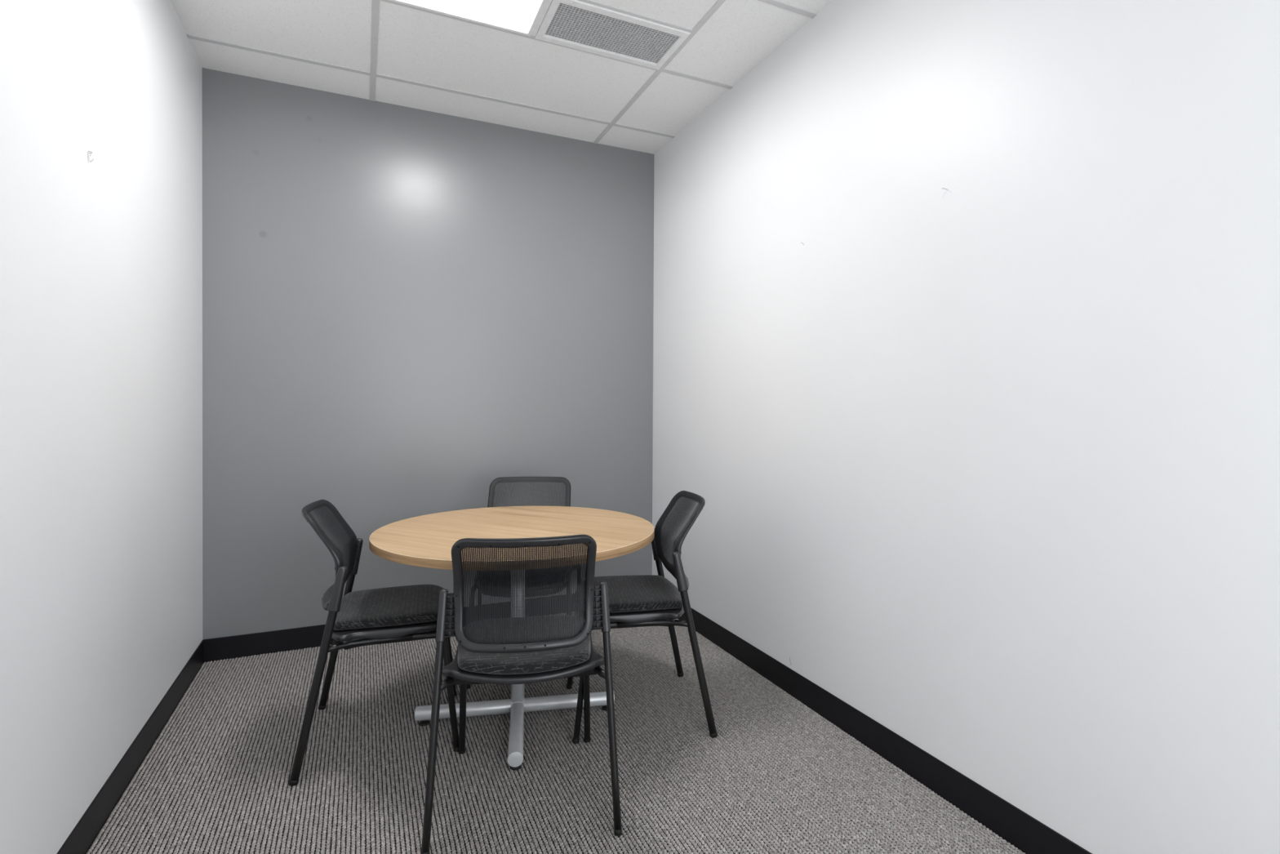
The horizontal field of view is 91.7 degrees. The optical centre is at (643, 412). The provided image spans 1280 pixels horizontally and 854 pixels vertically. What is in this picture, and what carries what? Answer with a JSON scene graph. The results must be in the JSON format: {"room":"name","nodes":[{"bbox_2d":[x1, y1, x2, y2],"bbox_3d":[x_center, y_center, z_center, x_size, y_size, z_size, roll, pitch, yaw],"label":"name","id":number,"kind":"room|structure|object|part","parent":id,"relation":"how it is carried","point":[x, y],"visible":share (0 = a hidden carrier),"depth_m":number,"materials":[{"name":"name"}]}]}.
{"room":"office","nodes":[
{"label":"office","id":0,"kind":"room"},
{"bbox_2d":[0,0,202,853],"bbox_3d":[-1.177,-0.243,0.847,0.100,2.883,4.400,0,1,-24],"label":"wall","id":1,"kind":"structure","parent":0,"point":[101,100],"depth_m":1.70,"materials":[{"name":"white paint"}]},
{"bbox_2d":[56,639,203,853],"bbox_3d":[-1.137,1.137,0.881,0.004,0.124,4.400,0,1,-24],"label":"baseboard","id":2,"kind":"structure","parent":1,"relation":"attached to","point":[79,841],"depth_m":1.95,"materials":[{"name":"black rubber"}]},
{"bbox_2d":[202,67,653,639],"bbox_3d":[-1.011,-0.264,3.393,2.504,2.883,0.100,0,1,-24],"label":"wall","id":3,"kind":"structure","parent":0,"point":[406,311],"depth_m":3.21,"materials":[{"name":"grey paint"}]},
{"bbox_2d":[203,594,574,662],"bbox_3d":[-0.997,1.116,3.357,2.296,0.124,0.004,0,1,-24],"label":"baseboard","id":4,"kind":"structure","parent":3,"relation":"attached to","point":[222,648],"depth_m":3.00,"materials":[{"name":"black rubber"}]},
{"bbox_2d":[404,0,543,34],"bbox_3d":[-0.075,-1.723,1.331,2.504,0.080,4.600,0,1,-24],"label":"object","id":5,"kind":"structure","parent":0,"point":[405,0],"depth_m":2.66,"materials":[{"name":"white plastic"}]},
{"bbox_2d":[170,0,832,154],"bbox_3d":[-0.076,-1.572,1.332,2.304,0.014,4.400,0,1,-24],"label":"ceiling","id":6,"kind":"structure","parent":0,"point":[413,45],"depth_m":2.79,"materials":[{"name":"tile"}]},
{"bbox_2d":[186,34,370,75],"bbox_3d":[-1.600,-1.585,2.759,0.706,0.005,0.024,0,1,-24],"label":"trim","id":7,"kind":"structure","parent":6,"relation":"attached to","point":[191,37],"depth_m":2.74,"materials":[{"name":"paint"}]},
{"bbox_2d":[369,0,379,101],"bbox_3d":[-0.471,-1.565,1.153,0.024,0.005,4.400,0,1,-24],"label":"trim","id":8,"kind":"structure","parent":6,"relation":"attached to","point":[375,15],"depth_m":2.69,"materials":[{"name":"paint"}]},
{"bbox_2d":[388,0,546,36],"bbox_3d":[-0.617,-1.619,2.204,0.585,0.100,0.590,0,1,-24],"label":"ceiling light","id":9,"kind":"object","parent":6,"relation":"attached to","point":[516,14],"visible":1,"depth_m":2.47,"materials":[{"name":"white plastic"}]},
{"bbox_2d":[432,0,494,13],"bbox_3d":[-0.617,-1.611,2.205,0.260,0.050,0.556,0,1,-24],"label":"diffuser","id":10,"kind":"object","parent":9,"relation":"attached to","point":[459,6],"depth_m":2.44,"materials":[{"name":"white plastic"}]},
{"bbox_2d":[376,73,610,124],"bbox_3d":[-0.720,-1.584,3.157,1.176,0.005,0.024,0,1,-24],"label":"trim","id":11,"kind":"structure","parent":6,"relation":"attached to","point":[377,75],"depth_m":3.12,"materials":[{"name":"paint"}]},
{"bbox_2d":[379,0,657,70],"bbox_3d":[-0.470,-1.578,2.605,1.176,0.005,0.024,0,1,-24],"label":"trim","id":12,"kind":"structure","parent":6,"relation":"attached to","point":[531,37],"depth_m":2.54,"materials":[{"name":"paint"}]},
{"bbox_2d":[531,0,552,35],"bbox_3d":[-0.344,-1.575,2.329,0.024,0.005,0.582,0,1,-24],"label":"trim","id":13,"kind":"structure","parent":6,"relation":"attached to","point":[548,2],"depth_m":2.47,"materials":[{"name":"white metal"}]},
{"bbox_2d":[534,0,690,70],"bbox_3d":[-0.130,-1.628,2.591,0.578,0.123,0.306,0,1,-24],"label":"ceiling vent","id":14,"kind":"object","parent":6,"relation":"in","point":[577,24],"visible":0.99,"depth_m":2.58,"materials":[{"name":"white metal"}]},
{"bbox_2d":[577,0,692,32],"bbox_3d":[-0.068,-1.574,2.447,0.575,0.005,0.024,0,1,-24],"label":"trim","id":15,"kind":"structure","parent":6,"relation":"attached to","point":[589,2],"depth_m":2.46,"materials":[{"name":"paint"}]},
{"bbox_2d":[613,123,675,137],"bbox_3d":[0.008,-1.583,3.487,0.373,0.005,0.024,0,1,-24],"label":"trim","id":16,"kind":"structure","parent":6,"relation":"attached to","point":[615,124],"depth_m":3.48,"materials":[{"name":"paint"}]},
{"bbox_2d":[593,0,725,143],"bbox_3d":[0.623,-1.564,1.649,0.024,0.005,4.400,0,1,-24],"label":"trim","id":17,"kind":"structure","parent":6,"relation":"attached to","point":[719,2],"depth_m":2.85,"materials":[{"name":"paint"}]},
{"bbox_2d":[662,68,733,88],"bbox_3d":[0.258,-1.577,2.935,0.373,0.005,0.024,0,1,-24],"label":"trim","id":18,"kind":"structure","parent":6,"relation":"attached to","point":[667,71],"depth_m":2.93,"materials":[{"name":"paint"}]},
{"bbox_2d":[758,0,817,18],"bbox_3d":[0.508,-1.571,2.382,0.373,0.005,0.024,0,1,-24],"label":"trim","id":19,"kind":"structure","parent":6,"relation":"attached to","point":[774,2],"depth_m":2.41,"materials":[{"name":"paint"}]},
{"bbox_2d":[85,611,1025,853],"bbox_3d":[-0.090,1.182,1.356,2.296,0.006,4.392,0,1,-24],"label":"floor","id":20,"kind":"structure","parent":0,"point":[777,776],"depth_m":2.01,"materials":[{"name":"carpet"}]},
{"bbox_2d":[288,499,458,785],"bbox_3d":[-0.951,0.750,2.276,0.524,0.841,0.538,0,1,-18],"label":"chair","id":21,"kind":"object","parent":20,"relation":"on","point":[359,618],"visible":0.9,"depth_m":2.14,"materials":[{"name":"black fabric"}]},
{"bbox_3d":[-1.041,0.838,1.990,0.164,0.652,0.021,0,1,-30],"label":"leg","id":22,"kind":"part","parent":21,"relation":"part of","materials":[{"name":"black metal"}]},
{"bbox_3d":[-1.128,0.500,2.214,0.147,0.338,0.402,0,1,-18],"label":"backrest frame","id":23,"kind":"part","parent":21,"relation":"part of","materials":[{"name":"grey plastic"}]},
{"bbox_3d":[-1.126,0.495,2.215,0.149,0.333,0.400,0,1,-18],"label":"backrest","id":24,"kind":"part","parent":21,"relation":"part of","materials":[{"name":"black fabric"}]},
{"bbox_3d":[-1.195,0.833,2.452,0.164,0.652,0.021,0,0,-7],"label":"leg","id":25,"kind":"part","parent":21,"relation":"part of","materials":[{"name":"black metal"}]},
{"bbox_3d":[-0.952,0.763,2.276,0.330,0.022,0.499,0,1,-18],"label":"seat frame","id":26,"kind":"part","parent":21,"relation":"part of","materials":[{"name":"black metal"}]},
{"bbox_2d":[333,584,444,630],"bbox_3d":[-0.923,0.711,2.285,0.418,0.046,0.407,0,1,-18],"label":"seat cushion","id":27,"kind":"object","parent":21,"relation":"on","point":[415,606],"depth_m":2.18,"materials":[{"name":"fabric"}]},
{"bbox_3d":[-0.713,0.958,2.138,0.156,0.409,0.038,0,1,-18],"label":"leg","id":28,"kind":"part","parent":21,"relation":"part of","materials":[{"name":"black metal"}]},
{"bbox_3d":[-0.844,0.954,2.530,0.158,0.409,0.028,0,1,-25],"label":"leg","id":29,"kind":"part","parent":21,"relation":"part of","materials":[{"name":"black metal"}]},
{"bbox_2d":[368,506,654,769],"bbox_3d":[-0.484,0.805,2.392,1.048,0.728,1.048,0,1,-10],"label":"round table","id":30,"kind":"object","parent":20,"relation":"on","point":[427,540],"visible":0.8,"depth_m":2.35,"materials":[{"name":"brown wood"}]},
{"bbox_3d":[-0.670,1.128,2.361,0.374,0.050,0.050,0,1,-10],"label":"leg","id":31,"kind":"part","parent":30,"relation":"part of","materials":[{"name":"silver metal"}]},
{"bbox_3d":[-0.450,1.131,2.201,0.050,0.050,0.354,0,1,-10],"label":"leg","id":32,"kind":"part","parent":30,"relation":"part of","materials":[{"name":"silver metal"}]},
{"bbox_3d":[-0.302,1.129,2.428,0.374,0.050,0.050,0,1,-10],"label":"leg","id":33,"kind":"part","parent":30,"relation":"part of","materials":[{"name":"silver metal"}]},
{"bbox_2d":[420,534,622,853],"bbox_3d":[-0.367,0.756,1.929,0.538,0.841,0.524,0,1,-10],"label":"chair","id":34,"kind":"object","parent":20,"relation":"on","point":[528,649],"visible":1,"depth_m":1.77,"materials":[{"name":"black plastic"}]},
{"bbox_3d":[-0.575,0.843,1.712,0.021,0.652,0.164,0,0,2],"label":"leg","id":35,"kind":"part","parent":34,"relation":"part of","materials":[{"name":"black metal"}]},
{"bbox_3d":[-0.603,0.959,2.073,0.028,0.409,0.158,0,1,-17],"label":"leg","id":36,"kind":"part","parent":34,"relation":"part of","materials":[{"name":"black metal"}]},
{"bbox_3d":[-0.366,0.769,1.927,0.499,0.022,0.330,0,1,-10],"label":"seat frame","id":37,"kind":"part","parent":34,"relation":"part of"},
{"bbox_2d":[457,615,591,674],"bbox_3d":[-0.372,0.717,1.957,0.407,0.046,0.418,0,1,-10],"label":"seat cushion","id":38,"kind":"object","parent":34,"relation":"on","point":[575,660],"depth_m":1.79,"materials":[{"name":"fabric"}]},
{"bbox_3d":[-0.332,0.504,1.743,0.400,0.333,0.149,0,1,-10],"label":"backrest","id":39,"kind":"part","parent":34,"relation":"part of","materials":[{"name":"black fabric"}]},
{"bbox_3d":[-0.332,0.508,1.741,0.402,0.338,0.147,0,1,-10],"label":"backrest frame","id":40,"kind":"part","parent":34,"relation":"part of","materials":[{"name":"grey plastic"}]},
{"bbox_3d":[-0.198,0.961,2.146,0.028,0.409,0.158,0,0,-4],"label":"leg","id":41,"kind":"part","parent":34,"relation":"part of","materials":[{"name":"black metal"}]},
{"bbox_3d":[-0.096,0.844,1.799,0.021,0.652,0.164,0,1,-22],"label":"leg","id":42,"kind":"part","parent":34,"relation":"part of","materials":[{"name":"black metal"}]},
{"bbox_2d":[466,476,581,688],"bbox_3d":[-0.548,0.747,2.897,0.538,0.841,0.524,0,0,-5],"label":"chair","id":43,"kind":"object","parent":20,"relation":"on","point":[553,480],"visible":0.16,"depth_m":3.08,"materials":[{"name":"black fabric"}]},
{"bbox_3d":[-0.740,0.953,2.701,0.028,0.409,0.158,0,0,2],"label":"leg","id":44,"kind":"part","parent":43,"relation":"part of","materials":[{"name":"black metal"}]},
{"bbox_3d":[-0.806,0.830,3.054,0.021,0.652,0.164,0,1,-16],"label":"leg","id":45,"kind":"part","parent":43,"relation":"part of","materials":[{"name":"black metal"}]},
{"bbox_2d":[477,566,568,582],"bbox_3d":[-0.546,0.708,2.868,0.407,0.046,0.418,0,0,-5],"label":"seat cushion","id":46,"kind":"object","parent":43,"relation":"on","point":[561,566],"depth_m":2.69,"materials":[{"name":"fabric"}]},
{"bbox_3d":[-0.562,0.491,3.081,0.400,0.333,0.149,0,0,-5],"label":"backrest","id":47,"kind":"part","parent":43,"relation":"part of","materials":[{"name":"black fabric"}]},
{"bbox_3d":[-0.563,0.495,3.083,0.402,0.338,0.147,0,0,-5],"label":"backrest frame","id":48,"kind":"part","parent":43,"relation":"part of","materials":[{"name":"grey plastic"}]},
{"bbox_3d":[-0.330,0.955,2.734,0.028,0.409,0.158,0,1,-11],"label":"leg","id":49,"kind":"part","parent":43,"relation":"part of","materials":[{"name":"black metal"}]},
{"bbox_2d":[566,490,717,743],"bbox_3d":[-0.030,0.753,2.462,0.524,0.841,0.538,0,1,-10],"label":"chair","id":50,"kind":"object","parent":20,"relation":"on","point":[637,600],"visible":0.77,"depth_m":2.31,"materials":[{"name":"black fabric"}]},
{"bbox_3d":[-0.246,0.956,2.635,0.158,0.409,0.028,0,0,-4],"label":"leg","id":51,"kind":"part","parent":50,"relation":"part of","materials":[{"name":"black metal"}]},
{"bbox_3d":[-0.175,0.960,2.230,0.158,0.409,0.028,0,1,-16],"label":"leg","id":52,"kind":"part","parent":50,"relation":"part of","materials":[{"name":"black metal"}]},
{"bbox_2d":[575,574,683,612],"bbox_3d":[-0.058,0.714,2.457,0.418,0.046,0.407,0,1,-10],"label":"seat cushion","id":53,"kind":"object","parent":50,"relation":"on","point":[637,593],"depth_m":2.38,"materials":[{"name":"fabric"}]},
{"bbox_3d":[-0.029,0.766,2.463,0.330,0.022,0.499,0,1,-10],"label":"seat frame","id":54,"kind":"part","parent":50,"relation":"part of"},
{"bbox_3d":[0.101,0.837,2.733,0.164,0.652,0.021,0,1,-22],"label":"leg","id":55,"kind":"part","parent":50,"relation":"part of","materials":[{"name":"black metal"}]},
{"bbox_3d":[0.155,0.500,2.492,0.149,0.333,0.400,0,1,-10],"label":"backrest","id":56,"kind":"part","parent":50,"relation":"part of","materials":[{"name":"black fabric"}]},
{"bbox_3d":[0.157,0.504,2.493,0.147,0.338,0.402,0,1,-10],"label":"backrest frame","id":57,"kind":"part","parent":50,"relation":"part of","materials":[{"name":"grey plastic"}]},
{"bbox_3d":[0.186,0.842,2.254,0.164,0.652,0.021,0,0,2],"label":"leg","id":58,"kind":"part","parent":50,"relation":"part of","materials":[{"name":"black metal"}]},
{"bbox_2d":[652,0,1279,853],"bbox_3d":[1.012,-0.240,1.840,0.100,2.883,4.400,0,1,-24],"label":"wall","id":59,"kind":"structure","parent":0,"point":[966,313],"depth_m":1.73,"materials":[{"name":"white paint"}]},
{"bbox_2d":[678,607,1092,853],"bbox_3d":[0.958,1.139,1.830,0.004,0.124,4.400,0,1,-24],"label":"baseboard","id":60,"kind":"structure","parent":59,"relation":"attached to","point":[1027,833],"depth_m":2.04,"materials":[{"name":"black rubber"}]}
]}

